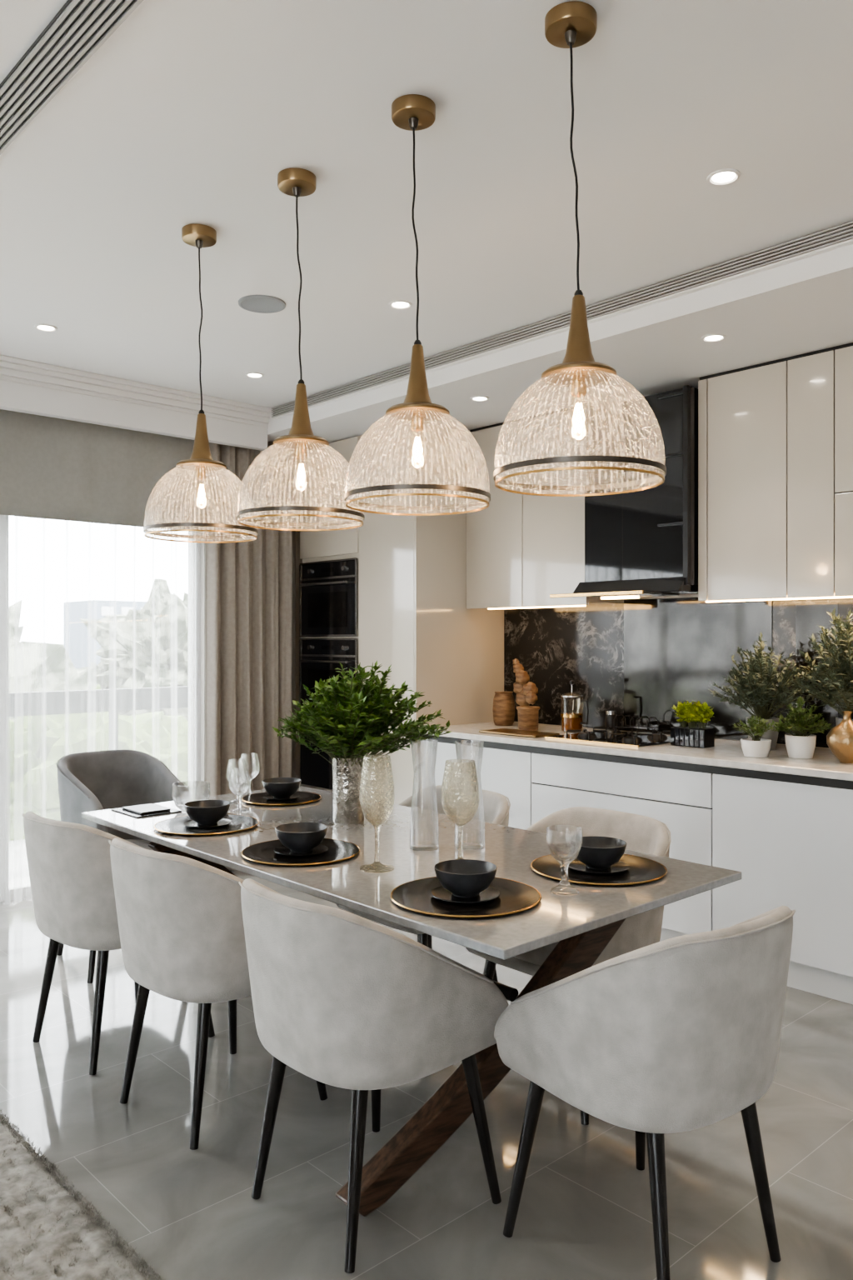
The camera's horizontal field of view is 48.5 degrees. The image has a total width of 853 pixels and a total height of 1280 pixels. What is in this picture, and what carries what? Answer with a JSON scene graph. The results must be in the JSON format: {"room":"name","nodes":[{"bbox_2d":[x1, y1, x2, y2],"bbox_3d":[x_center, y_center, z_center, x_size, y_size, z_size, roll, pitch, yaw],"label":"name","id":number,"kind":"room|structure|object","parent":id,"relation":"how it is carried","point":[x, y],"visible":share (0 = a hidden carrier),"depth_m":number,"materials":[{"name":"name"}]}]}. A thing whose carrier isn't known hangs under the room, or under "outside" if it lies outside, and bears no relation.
{"room":"dining room","nodes":[
{"label":"dining room","id":0,"kind":"room"},
{"bbox_2d":[0,883,31,902],"bbox_3d":[-3.969,1.370,3.514,6.950,0.060,0.070,0,0,-43],"label":"frame","id":1,"kind":"object","parent":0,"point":[8,895],"visible":0.02,"depth_m":5.10,"materials":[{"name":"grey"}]},
{"bbox_2d":[0,515,8,891],"bbox_3d":[-2.282,0.325,5.076,0.050,2.030,0.070,0,0,-43],"label":"mullion","id":2,"kind":"object","parent":1,"relation":"on","point":[3,518],"visible":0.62,"depth_m":5.05,"materials":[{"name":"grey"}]},
{"bbox_2d":[188,530,200,780],"bbox_3d":[-1.438,0.325,5.858,0.050,2.030,0.070,0,0,-43],"label":"mullion","id":3,"kind":"object","parent":1,"relation":"on","point":[191,545],"visible":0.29,"depth_m":5.84,"materials":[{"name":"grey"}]},
{"bbox_2d":[8,839,29,886],"bbox_3d":[-3.431,1.485,5.177,14.000,0.130,1.540,0,0,-43],"label":"balcony slab","id":4,"kind":"object","parent":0,"point":[25,872],"depth_m":5.98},
{"bbox_2d":[8,685,188,749],"bbox_3d":[-3.778,0.890,5.551,14.000,1.060,0.080,0,0,-43],"label":"balcony railing","id":5,"kind":"object","parent":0,"point":[28,703],"depth_m":6.83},
{"bbox_2d":[292,449,295,778],"bbox_3d":[-1.094,0.075,6.020,0.575,2.650,0.080,0,0,-43],"label":"panel","id":6,"kind":"object","parent":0,"point":[293,451],"depth_m":6.18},
{"bbox_2d":[0,0,852,408],"bbox_3d":[-0.618,-1.460,0.961,8.600,0.120,8.450,0,0,-43],"label":"ceiling","id":7,"kind":"structure","parent":0,"point":[190,112],"depth_m":2.80,"materials":[{"name":"white paint"}]},
{"bbox_2d":[34,323,57,331],"bbox_3d":[-1.705,-1.397,4.236,0.098,0.006,0.098,0,0,-43],"label":"recessed light","id":8,"kind":"object","parent":7,"relation":"in","point":[46,327],"visible":1,"depth_m":4.23,"materials":[{"name":"white"}]},
{"bbox_2d":[65,520,68,754],"bbox_3d":[-1.979,-0.012,5.173,0.009,1.271,0.063,0,0,-43],"label":"sheer curtain","id":9,"kind":"object","parent":7,"relation":"hanging from","point":[67,646],"depth_m":5.18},
{"bbox_2d":[0,0,143,154],"bbox_3d":[-0.878,-1.392,2.254,0.115,0.016,3.900,0,0,-43],"label":"ceiling vent","id":10,"kind":"object","parent":7,"relation":"in","point":[80,27],"visible":1,"depth_m":2.25,"materials":[{"name":"grey"}]},
{"bbox_2d":[88,522,90,751],"bbox_3d":[-1.887,-0.016,5.258,0.009,1.264,0.063,0,0,-43],"label":"sheer curtain","id":11,"kind":"object","parent":7,"relation":"hanging from","point":[89,576],"depth_m":5.26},
{"bbox_2d":[0,409,203,532],"bbox_3d":[-3.802,-0.980,3.326,6.741,0.680,0.022,0,0,-43],"label":"window valance","id":12,"kind":"object","parent":7,"relation":"hanging from","point":[55,468],"visible":0.75,"depth_m":5.16,"materials":[{"name":"beige fabric"}]},
{"bbox_2d":[113,525,116,749],"bbox_3d":[-1.779,-0.015,5.358,0.015,1.265,0.063,0,0,-43],"label":"sheer curtain","id":13,"kind":"object","parent":7,"relation":"hanging from","point":[115,538],"depth_m":5.38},
{"bbox_2d":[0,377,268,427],"bbox_3d":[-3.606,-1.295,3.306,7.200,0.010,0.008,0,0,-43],"label":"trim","id":14,"kind":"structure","parent":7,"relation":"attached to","point":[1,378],"depth_m":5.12,"materials":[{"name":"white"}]},
{"bbox_2d":[0,367,269,450],"bbox_3d":[-3.630,-1.280,3.331,7.200,0.240,0.060,0,0,-43],"label":"cornice","id":15,"kind":"structure","parent":7,"relation":"attached to","point":[15,397],"depth_m":5.13,"materials":[{"name":"paint"}]},
{"bbox_2d":[133,526,135,749],"bbox_3d":[-1.694,-0.010,5.438,0.010,1.274,0.063,0,0,-43],"label":"sheer curtain","id":16,"kind":"object","parent":7,"relation":"hanging from","point":[134,527],"depth_m":5.45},
{"bbox_2d":[0,360,270,417],"bbox_3d":[-3.596,-1.363,3.295,7.200,0.025,0.038,0,0,-43],"label":"trim","id":17,"kind":"structure","parent":7,"relation":"attached to","point":[2,364],"depth_m":5.11,"materials":[{"name":"white"}]},
{"bbox_2d":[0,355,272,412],"bbox_3d":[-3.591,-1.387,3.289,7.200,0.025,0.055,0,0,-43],"label":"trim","id":18,"kind":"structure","parent":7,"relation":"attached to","point":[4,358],"depth_m":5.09,"materials":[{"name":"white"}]},
{"bbox_2d":[152,535,154,756],"bbox_3d":[-1.609,0.034,5.516,0.005,1.283,0.063,0,0,-43],"label":"sheer curtain","id":19,"kind":"object","parent":7,"relation":"hanging from","point":[152,535],"depth_m":5.53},
{"bbox_2d":[170,529,176,776],"bbox_3d":[-1.514,0.078,5.604,0.032,1.456,0.063,0,0,-43],"label":"sheer curtain","id":20,"kind":"object","parent":7,"relation":"hanging from","point":[171,529],"depth_m":5.63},
{"bbox_2d":[143,224,258,543],"bbox_3d":[-0.770,-0.875,3.236,0.382,1.048,0.382,0,0,-29],"label":"pendant light","id":21,"kind":"object","parent":7,"relation":"hanging from","point":[201,461],"visible":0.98,"depth_m":3.22,"materials":[{"name":"gold metal"}]},
{"bbox_2d":[195,465,206,479],"bbox_3d":[-0.770,-0.571,3.236,0.036,0.043,0.036,0,0,-43],"label":"socket","id":22,"kind":"object","parent":21,"relation":"attached to","point":[199,475],"depth_m":3.22,"materials":[{"name":"gold metal"}]},
{"bbox_2d":[205,441,292,870],"bbox_3d":[-1.084,0.075,5.821,0.587,2.630,0.090,0,0,-43],"label":"curtain","id":23,"kind":"object","parent":7,"relation":"hanging from","point":[248,622],"visible":0.64,"depth_m":5.78,"materials":[{"name":"beige fabric"}]},
{"bbox_2d":[238,295,285,313],"bbox_3d":[-0.684,-1.395,3.932,0.196,0.010,0.196,0,0,-43],"label":"ceiling speaker","id":24,"kind":"object","parent":7,"relation":"in","point":[255,303],"depth_m":3.92},
{"bbox_2d":[236,167,364,530],"bbox_3d":[-0.379,-0.875,2.859,0.382,1.048,0.382,0,0,33],"label":"pendant light","id":25,"kind":"object","parent":7,"relation":"hanging from","point":[295,182],"visible":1,"depth_m":2.84,"materials":[{"name":"gold metal"}]},
{"bbox_2d":[295,442,307,459],"bbox_3d":[-0.379,-0.571,2.859,0.036,0.043,0.036,0,0,-43],"label":"socket","id":26,"kind":"object","parent":25,"relation":"attached to","point":[302,450],"depth_m":2.85,"materials":[{"name":"gold metal"}]},
{"bbox_2d":[307,363,410,409],"bbox_3d":[-0.371,-1.354,5.091,0.026,0.077,0.878,0,0,-43],"label":"ceiling vent","id":27,"kind":"object","parent":7,"relation":"in","point":[401,373],"depth_m":5.06,"materials":[{"name":"grey"}]},
{"bbox_2d":[389,300,412,309],"bbox_3d":[-0.108,-1.397,3.943,0.098,0.006,0.098,0,0,-43],"label":"recessed light","id":28,"kind":"object","parent":7,"relation":"in","point":[397,304],"visible":1,"depth_m":3.94,"materials":[{"name":"white"}]},
{"bbox_2d":[345,94,490,515],"bbox_3d":[-0.023,-0.875,2.482,0.382,1.048,0.382,0,0,33],"label":"pendant light","id":29,"kind":"object","parent":7,"relation":"hanging from","point":[413,112],"visible":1,"depth_m":2.46,"materials":[{"name":"gold metal"}]},
{"bbox_2d":[410,412,424,431],"bbox_3d":[-0.023,-0.571,2.482,0.036,0.043,0.036,0,0,-43],"label":"socket","id":30,"kind":"object","parent":29,"relation":"attached to","point":[415,427],"depth_m":2.47,"materials":[{"name":"gold metal"}]},
{"bbox_2d":[424,311,571,374],"bbox_3d":[0.311,-1.354,4.355,0.026,0.077,0.917,0,0,-43],"label":"ceiling vent","id":31,"kind":"object","parent":7,"relation":"in","point":[561,323],"depth_m":4.32,"materials":[{"name":"grey"}]},
{"bbox_2d":[267,244,852,443],"bbox_3d":[2.022,-1.325,3.372,1.150,0.150,8.200,0,0,-43],"label":"ceiling bulkhead","id":32,"kind":"object","parent":7,"relation":"attached to","point":[803,306],"depth_m":4.12,"materials":[{"name":"paint"}]},
{"bbox_2d":[493,0,666,496],"bbox_3d":[0.343,-0.875,2.128,0.382,1.048,0.382,0,0,-29],"label":"pendant light","id":33,"kind":"object","parent":7,"relation":"hanging from","point":[572,24],"visible":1,"depth_m":2.11,"materials":[{"name":"gold metal"}]},
{"bbox_2d":[570,375,586,397],"bbox_3d":[0.343,-0.571,2.128,0.036,0.043,0.036,0,0,-43],"label":"socket","id":34,"kind":"object","parent":33,"relation":"attached to","point":[577,381],"depth_m":2.11,"materials":[{"name":"gold metal"}]},
{"bbox_2d":[701,333,726,341],"bbox_3d":[1.187,-1.247,3.906,0.098,0.006,0.098,0,0,-43],"label":"recessed light","id":35,"kind":"object","parent":7,"relation":"in","point":[715,337],"visible":1,"depth_m":3.90,"materials":[{"name":"white"}]},
{"bbox_2d":[585,220,852,324],"bbox_3d":[1.051,-1.354,3.556,0.026,0.077,1.103,0,0,-43],"label":"ceiling vent","id":36,"kind":"object","parent":7,"relation":"in","point":[817,243],"depth_m":3.48,"materials":[{"name":"grey"}]},
{"bbox_2d":[707,168,740,185],"bbox_3d":[0.898,-1.397,2.857,0.098,0.006,0.098,0,0,-43],"label":"recessed light","id":37,"kind":"object","parent":7,"relation":"in","point":[726,176],"visible":1,"depth_m":2.85,"materials":[{"name":"white"}]},
{"bbox_2d":[0,870,852,1279],"bbox_3d":[-0.601,1.460,0.943,8.600,0.120,8.400,0,0,-43],"label":"floor","id":38,"kind":"structure","parent":0,"point":[585,1212],"depth_m":2.56,"materials":[{"name":"tile"}]},
{"bbox_2d":[0,1108,165,1279],"bbox_3d":[-1.626,1.385,2.038,1.583,0.021,3.400,0,0,-43],"label":"rug","id":39,"kind":"object","parent":38,"relation":"on","point":[48,1232],"visible":1,"depth_m":2.22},
{"bbox_2d":[55,749,180,983],"bbox_3d":[-1.355,0.957,4.186,0.493,0.888,0.539,0,0,-43],"label":"dining chair","id":40,"kind":"object","parent":38,"relation":"on","point":[107,779],"visible":0.34,"depth_m":4.33,"materials":[{"name":"grey fabric"}]},
{"bbox_2d":[124,839,154,850],"bbox_3d":[-1.322,0.943,4.151,0.330,0.064,0.442,0,0,-43],"label":"seat cushion","id":41,"kind":"object","parent":40,"relation":"on","point":[143,843],"depth_m":4.26,"materials":[{"name":"grey fabric"}]},
{"bbox_2d":[22,811,214,1074],"bbox_3d":[-1.093,0.995,3.318,0.574,0.813,0.559,0,0,41],"label":"dining chair","id":42,"kind":"object","parent":38,"relation":"on","point":[69,863],"visible":0.54,"depth_m":3.06,"materials":[{"name":"fabric"}]},
{"bbox_2d":[108,837,327,1149],"bbox_3d":[-0.647,0.995,2.873,0.574,0.813,0.559,0,0,43],"label":"dining chair","id":43,"kind":"object","parent":38,"relation":"on","point":[180,919],"visible":0.73,"depth_m":2.62,"materials":[{"name":"fabric"}]},
{"bbox_2d":[239,878,508,1273],"bbox_3d":[-0.159,0.995,2.368,0.559,0.813,0.574,0,0,-43],"label":"dining chair","id":44,"kind":"object","parent":38,"relation":"on","point":[342,998],"visible":0.98,"depth_m":2.13,"materials":[{"name":"fabric"}]},
{"bbox_2d":[300,422,504,804],"bbox_3d":[-0.179,0.077,6.026,0.766,2.645,1.135,0,0,-43],"label":"tall cabinet","id":45,"kind":"object","parent":38,"relation":"on","point":[414,618],"depth_m":5.57,"materials":[{"name":"beige paint"}]},
{"bbox_2d":[299,638,358,714],"bbox_3d":[-0.635,0.265,5.964,0.063,0.550,0.599,0,0,-43],"label":"built-in oven","id":46,"kind":"object","parent":45,"relation":"in","point":[319,658],"visible":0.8,"depth_m":6.00,"materials":[{"name":"black glass"}]},
{"bbox_2d":[299,557,358,636],"bbox_3d":[-0.635,-0.260,5.964,0.063,0.480,0.599,0,0,-43],"label":"built-in oven","id":47,"kind":"object","parent":45,"relation":"in","point":[328,590],"visible":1,"depth_m":5.95,"materials":[{"name":"black glass"}]},
{"bbox_2d":[81,785,741,1216],"bbox_3d":[-0.208,1.024,3.109,1.126,0.747,2.155,0,0,-43],"label":"dining table","id":48,"kind":"object","parent":38,"relation":"on","point":[584,923],"visible":0.44,"depth_m":2.57,"materials":[{"name":"grey stone"}]},
{"bbox_2d":[110,803,181,817],"bbox_3d":[-1.065,0.643,3.593,0.180,0.012,0.220,0,0,-43],"label":"notebook","id":49,"kind":"object","parent":48,"relation":"on","point":[150,809],"visible":1,"depth_m":3.56,"materials":[{"name":"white paper"}]},
{"bbox_2d":[171,780,210,810],"bbox_3d":[-0.901,0.598,3.622,0.144,0.096,0.144,0,0,-43],"label":"glass tumbler","id":50,"kind":"object","parent":48,"relation":"on","point":[185,792],"visible":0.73,"depth_m":3.57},
{"bbox_2d":[153,814,259,834],"bbox_3d":[-0.765,0.642,3.299,0.360,0.014,0.360,0,0,-43],"label":"charger plate","id":51,"kind":"object","parent":48,"relation":"on","point":[184,825],"visible":0.83,"depth_m":3.26,"materials":[{"name":"black ceramic"}]},
{"bbox_2d":[183,800,230,824],"bbox_3d":[-0.765,0.605,3.299,0.160,0.069,0.160,0,0,-43],"label":"serving bowl","id":52,"kind":"object","parent":51,"relation":"on","point":[202,812],"visible":1,"depth_m":3.25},
{"bbox_2d":[226,758,246,803],"bbox_3d":[-0.760,0.565,3.794,0.084,0.170,0.084,0,0,-43],"label":"wine glass","id":53,"kind":"object","parent":48,"relation":"on","point":[235,762],"visible":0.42,"depth_m":3.77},
{"bbox_2d":[229,767,249,812],"bbox_3d":[-0.711,0.570,3.594,0.080,0.160,0.080,0,0,-43],"label":"wine glass","id":54,"kind":"object","parent":48,"relation":"on","point":[239,779],"visible":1,"depth_m":3.57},
{"bbox_2d":[240,752,259,796],"bbox_3d":[-0.740,0.562,3.949,0.084,0.175,0.084,0,0,-21],"label":"wine glass","id":55,"kind":"object","parent":48,"relation":"on","point":[252,759],"visible":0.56,"depth_m":3.92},
{"bbox_2d":[241,790,321,804],"bbox_3d":[-0.588,0.642,3.844,0.320,0.014,0.320,0,0,-43],"label":"charger plate","id":56,"kind":"object","parent":48,"relation":"on","point":[298,797],"visible":0.84,"depth_m":3.81,"materials":[{"name":"black ceramic"}]},
{"bbox_2d":[261,777,301,798],"bbox_3d":[-0.588,0.605,3.844,0.160,0.069,0.160,0,0,-43],"label":"serving bowl","id":57,"kind":"object","parent":56,"relation":"on","point":[278,787],"visible":1,"depth_m":3.80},
{"bbox_2d":[241,838,360,865],"bbox_3d":[-0.381,0.642,2.878,0.360,0.014,0.360,0,0,-43],"label":"charger plate","id":58,"kind":"object","parent":48,"relation":"on","point":[272,852],"visible":0.82,"depth_m":2.84,"materials":[{"name":"black ceramic"}]},
{"bbox_2d":[275,822,328,852],"bbox_3d":[-0.381,0.605,2.878,0.160,0.069,0.160,0,0,-43],"label":"serving bowl","id":59,"kind":"object","parent":58,"relation":"on","point":[297,837],"visible":1,"depth_m":2.83,"materials":[{"name":"ceramic"}]},
{"bbox_2d":[271,660,451,824],"bbox_3d":[-0.234,0.360,3.393,0.617,0.578,0.615,0,0,-26],"label":"vase","id":60,"kind":"object","parent":48,"relation":"on","point":[359,717],"visible":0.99,"depth_m":3.33,"materials":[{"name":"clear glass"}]},
{"bbox_2d":[359,754,394,873],"bbox_3d":[-0.140,0.489,2.683,0.100,0.320,0.100,0,0,-43],"label":"goblet","id":61,"kind":"object","parent":48,"relation":"on","point":[377,798],"visible":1,"depth_m":2.65,"materials":[{"name":"clear glass"}]},
{"bbox_2d":[410,739,439,851],"bbox_3d":[-0.007,0.482,2.951,0.090,0.335,0.090,0,0,-43],"label":"glass vase","id":62,"kind":"object","parent":48,"relation":"on","point":[424,813],"visible":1,"depth_m":2.92,"materials":[{"name":"glass"}]},
{"bbox_2d":[440,759,479,859],"bbox_3d":[0.098,0.499,2.735,0.112,0.300,0.112,0,0,-43],"label":"goblet","id":63,"kind":"object","parent":48,"relation":"on","point":[460,799],"visible":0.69,"depth_m":2.69,"materials":[{"name":"clear glass"}]},
{"bbox_2d":[390,876,541,917],"bbox_3d":[0.099,0.642,2.381,0.380,0.014,0.380,0,0,-43],"label":"charger plate","id":64,"kind":"object","parent":48,"relation":"on","point":[503,897],"visible":0.82,"depth_m":2.34,"materials":[{"name":"black ceramic"}]},
{"bbox_2d":[434,859,497,897],"bbox_3d":[0.099,0.605,2.381,0.160,0.069,0.160,0,0,-43],"label":"serving bowl","id":65,"kind":"object","parent":64,"relation":"on","point":[462,877],"visible":1,"depth_m":2.34,"materials":[{"name":"ceramic"}]},
{"bbox_2d":[454,740,484,849],"bbox_3d":[0.136,0.484,2.974,0.096,0.330,0.096,0,0,-43],"label":"glass carafe","id":66,"kind":"object","parent":48,"relation":"on","point":[473,832],"visible":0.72,"depth_m":2.94,"materials":[{"name":"glass"}]},
{"bbox_2d":[546,825,582,895],"bbox_3d":[0.355,0.567,2.435,0.092,0.165,0.092,0,0,-43],"label":"goblet","id":67,"kind":"object","parent":48,"relation":"on","point":[564,842],"visible":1,"depth_m":2.41,"materials":[{"name":"glass"}]},
{"bbox_2d":[530,854,667,885],"bbox_3d":[0.485,0.642,2.670,0.380,0.014,0.380,0,0,-43],"label":"charger plate","id":68,"kind":"object","parent":48,"relation":"on","point":[630,869],"visible":0.77,"depth_m":2.62,"materials":[{"name":"black ceramic"}]},
{"bbox_2d":[577,835,627,869],"bbox_3d":[0.485,0.605,2.670,0.160,0.069,0.160,0,0,-43],"label":"serving bowl","id":69,"kind":"object","parent":68,"relation":"on","point":[597,852],"visible":0.88,"depth_m":2.62,"materials":[{"name":"ceramic"}]},
{"bbox_2d":[335,785,510,981],"bbox_3d":[0.005,0.995,3.575,0.559,0.813,0.574,0,0,-43],"label":"dining chair","id":70,"kind":"object","parent":38,"relation":"on","point":[497,807],"visible":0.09,"depth_m":3.55,"materials":[{"name":"fabric"}]},
{"bbox_2d":[465,806,671,1124],"bbox_3d":[0.473,0.995,3.069,0.559,0.813,0.574,0,0,-43],"label":"dining chair","id":71,"kind":"object","parent":38,"relation":"on","point":[645,834],"visible":0.26,"depth_m":3.04,"materials":[{"name":"fabric"}]},
{"bbox_2d":[512,940,559,965],"bbox_3d":[0.438,0.943,3.036,0.462,0.064,0.426,0,0,-43],"label":"seat cushion","id":72,"kind":"object","parent":71,"relation":"on","point":[537,957],"depth_m":2.83,"materials":[{"name":"fabric"}]},
{"bbox_2d":[420,734,852,1004],"bbox_3d":[1.913,0.966,3.796,0.726,0.868,4.970,0,0,-43],"label":"base cabinet","id":73,"kind":"object","parent":38,"relation":"on","point":[789,837],"visible":0.44,"depth_m":3.94,"materials":[{"name":"white paint"}]},
{"bbox_2d":[425,721,852,780],"bbox_3d":[1.893,0.515,3.779,0.743,0.030,4.973,0,0,-43],"label":"countertop","id":74,"kind":"structure","parent":73,"relation":"on","point":[725,753],"depth_m":4.23,"materials":[{"name":"stone"}]},
{"bbox_2d":[492,691,514,725],"bbox_3d":[0.454,0.401,5.545,0.132,0.195,0.132,0,0,-43],"label":"jar","id":75,"kind":"object","parent":74,"relation":"on","point":[503,709],"visible":1,"depth_m":5.49,"materials":[{"name":"brown wood"}]},
{"bbox_2d":[479,728,559,737],"bbox_3d":[0.491,0.493,5.034,0.200,0.010,0.400,0,0,-43],"label":"serving tray","id":76,"kind":"object","parent":74,"relation":"on","point":[499,731],"visible":0.99,"depth_m":4.97,"materials":[{"name":"brown wood"}]},
{"bbox_2d":[516,705,539,730],"bbox_3d":[0.561,0.433,5.222,0.132,0.130,0.132,0,0,-43],"label":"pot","id":77,"kind":"object","parent":76,"relation":"on","point":[527,715],"visible":0.96,"depth_m":5.17,"materials":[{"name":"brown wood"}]},
{"bbox_2d":[512,658,538,726],"bbox_3d":[0.569,0.302,5.417,0.092,0.393,0.197,0,0,-34],"label":"sculpture","id":78,"kind":"object","parent":74,"relation":"on","point":[526,692],"visible":0.91,"depth_m":5.40,"materials":[{"name":"brown wood"}]},
{"bbox_2d":[560,680,589,730],"bbox_3d":[0.795,0.356,5.134,0.128,0.276,0.159,0,0,-10],"label":"press","id":79,"kind":"object","parent":74,"relation":"on","point":[570,721],"visible":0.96,"depth_m":5.10,"materials":[{"name":"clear glass"}]},
{"bbox_2d":[545,725,670,747],"bbox_3d":[0.980,0.477,4.779,0.508,0.044,0.560,0,0,-43],"label":"cooktop","id":80,"kind":"object","parent":74,"relation":"in","point":[612,737],"visible":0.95,"depth_m":4.70,"materials":[{"name":"black glass"}]},
{"bbox_2d":[614,714,659,729],"bbox_3d":[1.079,0.421,4.870,0.106,0.064,0.205,0,0,-43],"label":"pot rack","id":81,"kind":"object","parent":80,"relation":"on","point":[641,719],"visible":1,"depth_m":4.87,"materials":[{"name":"black metal"}]},
{"bbox_2d":[605,710,617,729],"bbox_3d":[1.013,0.443,5.191,0.068,0.112,0.068,0,0,-43],"label":"spice jar","id":82,"kind":"object","parent":74,"relation":"on","point":[611,715],"visible":0.73,"depth_m":5.16,"materials":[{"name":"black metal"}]},
{"bbox_2d":[670,700,714,748],"bbox_3d":[1.257,0.391,4.459,0.154,0.216,0.216,0,0,-39],"label":"plant","id":83,"kind":"object","parent":74,"relation":"on","point":[691,736],"visible":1,"depth_m":4.42,"materials":[{"name":"green plant"}]},
{"bbox_2d":[733,715,774,757],"bbox_3d":[1.404,0.410,4.069,0.181,0.177,0.233,0,0,12],"label":"potted herb","id":84,"kind":"object","parent":74,"relation":"on","point":[757,747],"visible":1,"depth_m":4.03,"materials":[{"name":"white ceramic"}]},
{"bbox_2d":[709,631,815,749],"bbox_3d":[1.539,0.229,4.323,0.466,0.540,0.476,0,0,-43],"label":"plant","id":85,"kind":"object","parent":74,"relation":"on","point":[757,684],"visible":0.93,"depth_m":4.28,"materials":[{"name":"green plant"}]},
{"bbox_2d":[770,695,833,758],"bbox_3d":[1.593,0.369,4.021,0.244,0.260,0.241,0,0,28],"label":"potted herb","id":86,"kind":"object","parent":74,"relation":"on","point":[800,744],"visible":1,"depth_m":3.98,"materials":[{"name":"plant"}]},
{"bbox_2d":[789,607,852,725],"bbox_3d":[1.812,0.167,4.057,0.485,0.664,0.585,0,0,-43],"label":"plant","id":87,"kind":"object","parent":74,"relation":"on","point":[839,687],"visible":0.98,"depth_m":4.07,"materials":[{"name":"green plant"}]},
{"bbox_2d":[826,710,852,763],"bbox_3d":[1.712,0.395,3.847,0.156,0.208,0.156,0,0,-43],"label":"vase","id":88,"kind":"object","parent":74,"relation":"on","point":[840,737],"visible":1,"depth_m":3.81,"materials":[{"name":"gold"}]},
{"bbox_2d":[494,905,795,1279],"bbox_3d":[0.522,0.995,2.177,0.574,0.813,0.559,0,0,-37],"label":"dining chair","id":89,"kind":"object","parent":38,"relation":"on","point":[681,1033],"visible":1,"depth_m":1.94,"materials":[{"name":"fabric"}]},
{"bbox_2d":[538,595,828,748],"bbox_3d":[2.437,0.000,3.858,0.120,2.800,8.350,0,0,-43],"label":"wall","id":90,"kind":"structure","parent":0,"point":[692,596],"depth_m":5.04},
{"bbox_2d":[15,516,17,904],"bbox_3d":[-2.177,0.369,4.990,0.009,2.030,0.063,0,0,-43],"label":"sheer curtain","id":91,"kind":"object","parent":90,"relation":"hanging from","point":[16,537],"depth_m":4.98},
{"bbox_2d":[42,518,44,817],"bbox_3d":[-2.072,0.150,5.088,0.009,1.598,0.063,0,0,-43],"label":"sheer curtain","id":92,"kind":"object","parent":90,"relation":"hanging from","point":[43,813],"depth_m":5.10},
{"bbox_2d":[194,531,195,780],"bbox_3d":[-1.412,0.098,5.699,0.006,1.491,0.063,0,0,-43],"label":"sheer curtain","id":93,"kind":"object","parent":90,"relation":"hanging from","point":[194,532],"depth_m":5.72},
{"bbox_2d":[200,520,302,785],"bbox_3d":[-0.906,0.330,6.350,1.400,2.140,0.150,0,0,-43],"label":"wall window","id":94,"kind":"structure","parent":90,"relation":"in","point":[298,561],"depth_m":5.85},
{"bbox_2d":[203,458,299,529],"bbox_3d":[-3.456,-1.070,3.989,8.350,0.660,0.150,0,0,-43],"label":"window header","id":95,"kind":"object","parent":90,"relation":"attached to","point":[297,462],"depth_m":6.29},
{"bbox_2d":[466,403,625,609],"bbox_3d":[0.666,-0.714,5.422,0.346,1.071,0.892,0,0,-43],"label":"upper cabinet","id":96,"kind":"object","parent":90,"relation":"attached to","point":[522,550],"depth_m":5.25,"materials":[{"name":"laminate"}]},
{"bbox_2d":[550,385,698,599],"bbox_3d":[1.072,-0.705,4.741,0.640,0.991,0.640,0,0,-43],"label":"range hood","id":97,"kind":"object","parent":90,"relation":"attached to","point":[644,543],"visible":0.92,"depth_m":4.62,"materials":[{"name":"black glass"}]},
{"bbox_2d":[573,576,698,599],"bbox_3d":[1.129,-0.255,4.800,0.460,0.091,0.630,0,0,-43],"label":"hood","id":98,"kind":"object","parent":97,"relation":"attached to","point":[667,586],"depth_m":4.64,"materials":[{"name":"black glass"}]},
{"bbox_2d":[504,597,852,748],"bbox_3d":[2.173,0.140,4.038,0.016,0.719,4.973,0,0,-43],"label":"backsplash","id":99,"kind":"structure","parent":90,"relation":"attached to","point":[641,657],"depth_m":5.06,"materials":[{"name":"stone"}]},
{"bbox_2d":[698,342,852,602],"bbox_3d":[2.104,-0.714,3.870,0.346,1.071,2.020,0,0,-43],"label":"upper cabinet","id":100,"kind":"object","parent":90,"relation":"attached to","point":[776,437],"depth_m":4.20,"materials":[{"name":"laminate"}]},
{"bbox_2d":[740,738,771,757],"bbox_3d":[1.416,0.463,4.064,0.125,0.071,0.125,0,0,-43],"label":"pot","id":101,"kind":"object","parent":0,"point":[752,747],"depth_m":4.02,"materials":[{"name":"white ceramic"}]},
{"bbox_2d":[785,733,816,758],"bbox_3d":[1.591,0.452,4.022,0.125,0.095,0.125,0,0,-43],"label":"pot","id":102,"kind":"object","parent":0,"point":[798,745],"depth_m":3.98,"materials":[{"name":"white ceramic"}]},
{"label":"outside","id":103,"kind":"structure","parent":0,"visible":0},
{"bbox_3d":[-38.662,7.500,71.187,200.000,0.200,143.000,0,0,-43],"label":"ground","id":104,"kind":"structure","parent":103,"visible":0},
{"bbox_2d":[8,578,188,721],"bbox_3d":[-13.730,1.945,19.448,37.719,8.552,21.687,0,0,-43],"label":"trees","id":105,"kind":"object","parent":104,"relation":"on","point":[30,654],"visible":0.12,"depth_m":21.66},
{"bbox_2d":[63,600,146,668],"bbox_3d":[-21.187,2.400,65.562,6.000,10.000,5.000,0,0,-43],"label":"building","id":106,"kind":"structure","parent":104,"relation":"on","point":[77,632],"depth_m":63.19,"materials":[{"name":"grey"}]},
{"bbox_2d":[100,606,114,615],"bbox_3d":[-21.012,-1.900,62.282,0.840,0.600,0.050,0,0,-43],"label":"pane","id":107,"kind":"object","parent":106,"relation":"attached to","point":[104,610],"visible":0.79,"depth_m":62.23,"materials":[{"name":"grey"}]},
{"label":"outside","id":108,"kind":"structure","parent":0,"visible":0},
{"bbox_2d":[8,684,188,841],"bbox_3d":[-4.434,1.327,6.177,11.856,2.123,1.504,0,0,-43],"label":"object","id":109,"kind":"object","parent":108,"point":[29,728],"visible":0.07,"depth_m":7.37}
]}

